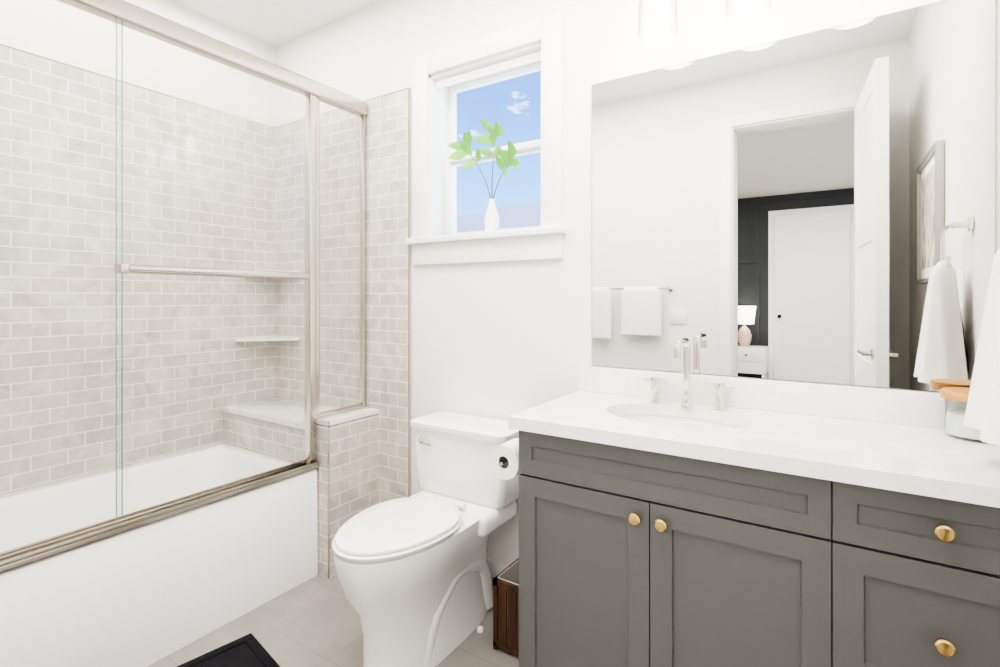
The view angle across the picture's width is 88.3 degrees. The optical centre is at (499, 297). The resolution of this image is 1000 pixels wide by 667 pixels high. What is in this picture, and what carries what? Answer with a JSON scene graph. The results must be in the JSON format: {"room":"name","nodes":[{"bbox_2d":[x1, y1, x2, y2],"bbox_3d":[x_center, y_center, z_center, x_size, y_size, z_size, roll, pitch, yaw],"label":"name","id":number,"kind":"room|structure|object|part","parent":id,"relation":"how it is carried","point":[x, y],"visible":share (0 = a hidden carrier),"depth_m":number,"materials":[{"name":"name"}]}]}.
{"room":"bathroom","nodes":[
{"label":"bathroom","id":0,"kind":"room"},
{"bbox_2d":[0,0,274,126],"bbox_3d":[-1.995,-0.115,2.368,0.200,2.830,2.380,0,0,33],"label":"wall","id":1,"kind":"structure","parent":0,"point":[183,15],"depth_m":2.57,"materials":[{"name":"white paint"}]},
{"bbox_2d":[0,45,273,494],"bbox_3d":[-1.869,0.135,2.368,0.012,2.330,1.844,0,0,33],"label":"tile","id":2,"kind":"structure","parent":1,"relation":"attached to","point":[79,184],"depth_m":2.45,"materials":[{"name":"stone"}]},
{"bbox_2d":[0,44,273,127],"bbox_3d":[-1.869,-1.033,2.368,0.013,0.006,1.844,0,0,33],"label":"trim","id":3,"kind":"structure","parent":1,"relation":"attached to","point":[0,44],"depth_m":2.47,"materials":[{"name":"silver metal"}]},
{"bbox_2d":[234,336,299,341],"bbox_3d":[-1.334,0.238,2.956,0.250,0.016,0.250,0,0,33],"label":"corner shelf","id":4,"kind":"object","parent":1,"relation":"attached to","point":[278,338],"depth_m":2.95,"materials":[{"name":"stone"}]},
{"bbox_2d":[264,270,299,271],"bbox_3d":[-1.334,-0.152,2.956,0.250,0.016,0.250,0,0,33],"label":"corner shelf","id":5,"kind":"object","parent":1,"relation":"attached to","point":[285,270],"depth_m":2.97,"materials":[{"name":"stone"}]},
{"bbox_2d":[170,0,382,46],"bbox_3d":[-0.547,-1.580,1.435,3.645,0.100,2.380,0,0,33],"label":"ceiling","id":6,"kind":"structure","parent":0,"point":[274,23],"depth_m":2.77,"materials":[{"name":"white paint"}]},
{"bbox_2d":[147,574,518,666],"bbox_3d":[-0.547,1.350,1.435,3.645,0.100,2.380,0,0,33],"label":"floor","id":7,"kind":"structure","parent":0,"point":[313,622],"depth_m":1.98,"materials":[{"name":"tile"}]},
{"bbox_2d":[0,443,317,666],"bbox_3d":[-1.604,1.050,2.011,0.816,0.500,1.503,0,0,33],"label":"bathtub","id":8,"kind":"object","parent":7,"relation":"on","point":[148,594],"visible":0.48,"depth_m":1.98,"materials":[{"name":"white ceramic"}]},
{"bbox_2d":[0,460,318,572],"bbox_3d":[-1.283,0.779,1.804,0.064,0.038,1.503,0,0,33],"label":"door track","id":9,"kind":"object","parent":8,"relation":"on","point":[40,550],"visible":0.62,"depth_m":1.81,"materials":[{"name":"silver metal"}]},
{"bbox_2d":[305,94,365,463],"bbox_3d":[-0.805,-0.086,2.553,0.040,1.728,0.351,0,0,33],"label":"shower door frame","id":10,"kind":"structure","parent":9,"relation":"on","point":[312,249],"depth_m":2.41,"materials":[{"name":"silver metal"}]},
{"bbox_2d":[0,0,361,550],"bbox_3d":[-1.199,-0.100,1.942,0.032,1.709,1.766,0,0,33],"label":"shower door","id":11,"kind":"structure","parent":10,"relation":"attached to","point":[163,264],"depth_m":1.85,"materials":[{"name":"clear glass"}]},
{"bbox_3d":[-1.500,-0.100,1.497,0.008,1.709,0.692,0,0,33],"label":"glass","id":12,"kind":"part","parent":11,"relation":"part of","materials":[{"name":"clear glass"}]},
{"bbox_2d":[116,19,122,519],"bbox_3d":[-1.100,-0.100,2.074,0.008,1.710,0.764,0,0,33],"label":"shower door glass edge","id":13,"kind":"object","parent":11,"relation":"attached to","point":[122,263],"visible":0.59,"depth_m":1.75,"materials":[{"name":"green"}]},
{"bbox_2d":[115,263,129,273],"bbox_3d":[-1.285,-0.100,1.752,0.054,0.032,0.026,0,0,33],"label":"bracket","id":14,"kind":"object","parent":11,"relation":"attached to","point":[121,268],"visible":0.73,"depth_m":1.72,"materials":[{"name":"silver metal"}]},
{"bbox_2d":[129,264,308,279],"bbox_3d":[-1.073,-0.100,2.052,0.032,0.032,0.713,0,0,33],"label":"door towel bar","id":15,"kind":"object","parent":14,"relation":"attached to","point":[165,270],"visible":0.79,"depth_m":1.98,"materials":[{"name":"silver metal"}]},
{"bbox_3d":[-1.099,-0.100,2.075,0.008,1.709,0.763,0,0,33],"label":"glass","id":16,"kind":"part","parent":11,"relation":"part of","materials":[{"name":"clear glass"}]},
{"bbox_3d":[-0.794,-0.200,2.571,0.006,1.501,0.271,0,0,33],"label":"fixed glass","id":17,"kind":"part","parent":11,"relation":"part of","materials":[{"name":"clear glass"}]},
{"bbox_2d":[177,633,279,666],"bbox_3d":[-1.051,1.286,1.480,0.520,0.025,0.840,0,0,44],"label":"bath mat","id":18,"kind":"object","parent":7,"relation":"on","point":[248,650],"visible":0.98,"depth_m":1.83,"materials":[{"name":"black fabric"}]},
{"bbox_2d":[223,412,304,462],"bbox_3d":[-1.150,0.965,2.801,0.728,0.670,0.313,0,0,33],"label":"tile","id":19,"kind":"structure","parent":7,"relation":"on","point":[280,446],"depth_m":2.66,"materials":[{"name":"tile"}]},
{"bbox_2d":[221,397,337,429],"bbox_3d":[-1.153,0.615,2.796,0.728,0.030,0.325,0,0,33],"label":"bench","id":20,"kind":"object","parent":19,"relation":"on","point":[260,403],"depth_m":2.77,"materials":[{"name":"stone"}]},
{"bbox_2d":[316,414,378,577],"bbox_3d":[-0.777,0.947,2.561,0.160,0.707,0.313,0,0,33],"label":"tile","id":21,"kind":"structure","parent":7,"relation":"on","point":[354,467],"depth_m":2.46,"materials":[{"name":"tile"}]},
{"bbox_2d":[317,407,378,425],"bbox_3d":[-0.777,0.583,2.561,0.160,0.020,0.313,0,0,33],"label":"ledge cap","id":22,"kind":"object","parent":21,"relation":"on","point":[348,415],"depth_m":2.51,"materials":[{"name":"stone"}]},
{"bbox_2d":[332,411,518,666],"bbox_3d":[-0.285,0.911,1.957,0.494,0.777,0.790,0,0,33],"label":"toilet","id":23,"kind":"object","parent":7,"relation":"on","point":[413,575],"visible":1,"depth_m":1.86,"materials":[{"name":"white ceramic"}]},
{"bbox_3d":[-0.363,0.821,1.837,0.385,0.020,0.505,0,0,33],"label":"seat","id":24,"kind":"part","parent":23,"relation":"part of","materials":[{"name":"white plastic"}]},
{"bbox_3d":[-0.361,0.799,1.839,0.372,0.022,0.493,0,0,33],"label":"lid","id":25,"kind":"part","parent":23,"relation":"part of","materials":[{"name":"white ceramic"}]},
{"bbox_3d":[-0.296,1.066,1.940,0.376,0.468,0.740,0,0,33],"label":"bowl","id":26,"kind":"part","parent":23,"relation":"part of","materials":[{"name":"white ceramic"}]},
{"bbox_3d":[-0.340,0.610,2.205,0.024,0.024,0.012,0,0,33],"label":"lever","id":27,"kind":"part","parent":23,"relation":"part of","materials":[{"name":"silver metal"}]},
{"bbox_3d":[-0.316,0.615,2.177,0.072,0.020,0.014,0,0,33],"label":"lever","id":28,"kind":"part","parent":23,"relation":"part of","materials":[{"name":"silver metal"}]},
{"bbox_3d":[-0.133,0.544,2.193,0.494,0.042,0.229,0,0,33],"label":"tank lid","id":29,"kind":"part","parent":23,"relation":"part of","materials":[{"name":"white ceramic"}]},
{"bbox_3d":[-0.131,0.699,2.196,0.470,0.267,0.200,0,0,33],"label":"tank","id":30,"kind":"part","parent":23,"relation":"part of","materials":[{"name":"white ceramic"}]},
{"bbox_2d":[493,558,518,656],"bbox_3d":[0.123,1.168,1.949,0.205,0.264,0.230,0,0,33],"label":"basket","id":31,"kind":"object","parent":7,"relation":"on","point":[506,609],"visible":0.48,"depth_m":1.89,"materials":[{"name":"brown wood"}]},
{"bbox_2d":[489,396,999,666],"bbox_3d":[0.640,0.852,1.520,1.336,0.895,0.548,0,0,33],"label":"bathroom vanity","id":32,"kind":"object","parent":7,"relation":"on","point":[686,518],"depth_m":1.27,"materials":[{"name":"grey"}]},
{"bbox_3d":[0.235,0.874,1.502,0.407,0.645,0.020,0,0,33],"label":"door","id":33,"kind":"part","parent":32,"relation":"part of","materials":[{"name":"grey wood"}]},
{"bbox_3d":[0.364,0.595,1.390,0.033,0.033,0.029,0,0,33],"label":"knob","id":34,"kind":"part","parent":32,"relation":"part of","materials":[{"name":"gold metal"}]},
{"bbox_3d":[0.423,0.595,1.352,0.033,0.033,0.029,0,0,33],"label":"knob","id":35,"kind":"part","parent":32,"relation":"part of","materials":[{"name":"gold metal"}]},
{"bbox_3d":[0.580,0.874,1.280,0.408,0.645,0.020,0,0,33],"label":"door","id":36,"kind":"part","parent":32,"relation":"part of","materials":[{"name":"grey wood"}]},
{"bbox_2d":[508,389,999,500],"bbox_3d":[0.688,0.386,1.492,1.226,0.038,0.543,0,0,33],"label":"countertop","id":37,"kind":"structure","parent":32,"relation":"on","point":[915,456],"depth_m":1.34,"materials":[{"name":"white stone"}]},
{"bbox_3d":[0.546,0.322,1.807,0.042,0.090,0.042,0,0,33],"label":"handle","id":38,"kind":"part","parent":37,"relation":"part of","materials":[{"name":"silver metal"}]},
{"bbox_2d":[613,409,740,432],"bbox_3d":[0.548,0.474,1.617,0.438,0.162,0.318,0,0,33],"label":"sink","id":39,"kind":"object","parent":37,"relation":"in","point":[641,414],"depth_m":1.75,"materials":[{"name":"white ceramic"}]},
{"bbox_2d":[641,337,736,408],"bbox_3d":[0.610,0.248,1.712,0.299,0.236,0.182,0,0,33],"label":"faucet","id":40,"kind":"object","parent":37,"relation":"on","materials":[{"name":"silver metal"}]},
{"bbox_3d":[0.723,0.322,1.694,0.042,0.090,0.042,0,0,33],"label":"handle","id":41,"kind":"part","parent":37,"relation":"part of","materials":[{"name":"silver metal"}]},
{"bbox_2d":[940,387,988,443],"bbox_3d":[1.240,0.305,1.348,0.134,0.122,0.134,0,0,33],"label":"jar","id":42,"kind":"object","parent":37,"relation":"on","point":[953,421],"visible":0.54,"depth_m":1.34,"materials":[{"name":"clear glass"}]},
{"bbox_3d":[1.240,0.255,1.348,0.134,0.022,0.134,0,0,33],"label":"lid","id":43,"kind":"part","parent":42,"relation":"part of","materials":[{"name":"brown wood"}]},
{"bbox_3d":[0.913,0.706,1.065,0.378,0.309,0.020,0,0,33],"label":"drawer","id":44,"kind":"part","parent":32,"relation":"part of","materials":[{"name":"grey wood"}]},
{"bbox_3d":[0.913,0.477,1.065,0.378,0.136,0.020,0,0,33],"label":"drawer","id":45,"kind":"part","parent":32,"relation":"part of","materials":[{"name":"grey wood"}]},
{"bbox_3d":[0.901,0.705,1.044,0.033,0.033,0.029,0,0,33],"label":"knob","id":46,"kind":"part","parent":32,"relation":"part of","materials":[{"name":"gold metal"}]},
{"bbox_3d":[0.901,0.475,1.044,0.033,0.033,0.029,0,0,33],"label":"knob","id":47,"kind":"part","parent":32,"relation":"part of","materials":[{"name":"gold metal"}]},
{"bbox_2d":[275,0,999,564],"bbox_3d":[0.043,-0.115,2.352,3.245,2.830,0.200,0,0,33],"label":"wall","id":48,"kind":"structure","parent":0,"point":[501,340],"depth_m":2.21,"materials":[{"name":"white paint"}]},
{"bbox_2d":[57,0,367,116],"bbox_3d":[-1.202,-0.985,1.938,0.060,0.070,1.816,0,0,33],"label":"header","id":49,"kind":"object","parent":48,"relation":"attached to","point":[145,21],"visible":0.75,"depth_m":2.01,"materials":[{"name":"silver metal"}]},
{"bbox_2d":[225,412,378,578],"bbox_3d":[-1.083,0.936,2.757,0.889,0.728,0.314,0,0,33],"label":"trim","id":50,"kind":"structure","parent":48,"relation":"attached to","point":[328,426],"depth_m":2.39,"materials":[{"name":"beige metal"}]},
{"bbox_2d":[274,89,407,502],"bbox_3d":[-0.908,0.135,2.838,1.094,2.330,0.012,0,0,33],"label":"tile","id":51,"kind":"structure","parent":48,"relation":"attached to","point":[386,256],"depth_m":2.75,"materials":[{"name":"tile"}]},
{"bbox_2d":[275,88,410,496],"bbox_3d":[-0.898,0.132,2.832,1.082,2.336,0.013,0,0,33],"label":"trim","id":52,"kind":"structure","parent":48,"relation":"attached to","point":[409,291],"depth_m":2.54,"materials":[{"name":"silver metal"}]},
{"bbox_2d":[429,42,540,235],"bbox_3d":[-0.026,-0.680,2.396,0.620,0.780,0.200,0,0,33],"label":"liner","id":53,"kind":"object","parent":48,"relation":"attached to","point":[438,126],"visible":0.21,"depth_m":2.50,"materials":[{"name":"white paint"}]},
{"bbox_2d":[444,61,540,234],"bbox_3d":[-0.009,-0.674,2.422,0.596,0.767,0.062,0,0,33],"label":"window","id":54,"kind":"structure","parent":53,"relation":"attached to","point":[491,159],"depth_m":2.50,"materials":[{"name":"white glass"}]},
{"bbox_3d":[-0.018,-0.495,2.409,0.596,0.409,0.030,0,0,33],"label":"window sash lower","id":55,"kind":"part","parent":54,"relation":"part of","materials":[{"name":"white wood"}]},
{"bbox_3d":[-0.001,-0.859,2.436,0.596,0.398,0.030,0,0,33],"label":"window sash upper","id":56,"kind":"part","parent":54,"relation":"part of","materials":[{"name":"white wood"}]},
{"bbox_3d":[-0.018,-0.497,2.408,0.520,0.335,0.005,0,0,33],"label":"glass","id":57,"kind":"part","parent":54,"relation":"part of","materials":[{"name":"clear glass"}]},
{"bbox_3d":[-0.001,-0.858,2.435,0.520,0.325,0.005,0,0,33],"label":"glass","id":58,"kind":"part","parent":54,"relation":"part of","materials":[{"name":"clear glass"}]},
{"bbox_2d":[405,225,566,244],"bbox_3d":[-0.067,-0.275,2.333,0.840,0.030,0.150,0,0,33],"label":"window stool","id":59,"kind":"structure","parent":48,"relation":"attached to","point":[546,230],"depth_m":2.23,"materials":[{"name":"white paint"}]},
{"bbox_2d":[448,119,519,231],"bbox_3d":[-0.055,-0.533,2.271,0.385,0.485,0.134,0,0,33],"label":"vase","id":60,"kind":"object","parent":59,"relation":"on","point":[463,148],"visible":0.92,"depth_m":2.27,"materials":[{"name":"white ceramic"}]},
{"bbox_3d":[-0.098,-0.555,2.321,0.133,0.272,0.034,0,0,33],"label":"stem","id":61,"kind":"part","parent":60,"relation":"part of","materials":[{"name":"green"}]},
{"bbox_3d":[-0.034,-0.570,2.274,0.034,0.301,0.044,0,0,33],"label":"stem","id":62,"kind":"part","parent":60,"relation":"part of","materials":[{"name":"green plant"}]},
{"bbox_3d":[0.009,-0.505,2.240,0.143,0.172,0.054,0,0,33],"label":"stem","id":63,"kind":"part","parent":60,"relation":"part of","materials":[{"name":"green plant"}]},
{"bbox_2d":[413,11,562,264],"bbox_3d":[-0.086,-0.660,2.304,0.800,1.000,0.020,0,0,33],"label":"window casing","id":64,"kind":"structure","parent":48,"relation":"in","point":[546,31],"depth_m":2.21,"materials":[{"name":"white paint"}]},
{"bbox_2d":[436,51,540,89],"bbox_3d":[-0.056,-1.034,2.350,0.580,0.044,0.032,0,0,33],"label":"window blind","id":65,"kind":"object","parent":64,"relation":"attached to","point":[494,68],"visible":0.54,"depth_m":2.33,"materials":[{"name":"white fabric"}]},
{"bbox_2d":[487,559,508,589],"bbox_3d":[-0.071,1.230,2.298,0.888,0.140,0.015,0,0,33],"label":"baseboard","id":66,"kind":"structure","parent":48,"relation":"attached to","point":[496,568],"depth_m":2.25,"materials":[{"name":"white paint"}]},
{"bbox_2d":[638,0,677,43],"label":"sconce","id":67,"kind":"object","parent":48,"relation":"attached to","point":[656,18],"depth_m":1.77,"materials":[{"name":"white glass"}]},
{"bbox_3d":[0.538,-0.993,1.759,0.132,0.185,0.132,0,0,33],"label":"lamp shade","id":68,"kind":"part","parent":67,"relation":"part of","materials":[{"name":"white glass"}]},
{"bbox_2d":[725,0,771,20],"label":"sconce","id":69,"kind":"object","parent":48,"relation":"attached to","point":[746,9],"depth_m":1.66,"materials":[{"name":"white glass"}]},
{"bbox_3d":[0.774,-0.993,1.607,0.132,0.185,0.132,0,0,33],"label":"lamp shade","id":70,"kind":"part","parent":69,"relation":"part of","materials":[{"name":"white glass"}]},
{"bbox_2d":[578,365,966,428],"bbox_3d":[0.829,0.317,1.712,1.226,0.099,0.020,0,0,33],"label":"backsplash","id":71,"kind":"structure","parent":48,"relation":"attached to","point":[895,406],"depth_m":1.62,"materials":[{"name":"white stone"}]},
{"bbox_2d":[592,0,995,391],"bbox_3d":[0.851,-0.286,1.707,1.164,1.101,0.006,0,0,33],"label":"mirror","id":72,"kind":"object","parent":48,"relation":"attached to","point":[819,206],"visible":0.84,"depth_m":1.62,"materials":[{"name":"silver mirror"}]},
{"bbox_3d":[0.901,-0.115,0.502,0.200,2.830,2.380,0,0,33],"label":"wall","id":73,"kind":"structure","parent":0,"visible":0},
{"bbox_2d":[963,249,999,445],"bbox_3d":[1.064,0.011,1.057,0.150,0.549,0.290,0,0,33],"label":"towel","id":74,"kind":"object","parent":73,"relation":"attached to","point":[982,413],"visible":1,"depth_m":1.09,"materials":[{"name":"white fabric"}]},
{"label":"outside","id":75,"kind":"structure","parent":0,"visible":0},
{"bbox_3d":[13.890,4.920,30.783,70.000,0.200,57.000,0,0,33],"label":"ground","id":76,"kind":"structure","parent":75,"visible":0},
{"bbox_2d":[457,202,540,232],"bbox_3d":[3.023,-0.180,24.998,22.800,10.000,16.300,0,0,33],"label":"house","id":77,"kind":"structure","parent":76,"relation":"on","point":[512,214],"depth_m":17.04,"materials":[{"name":"white"}]}
]}

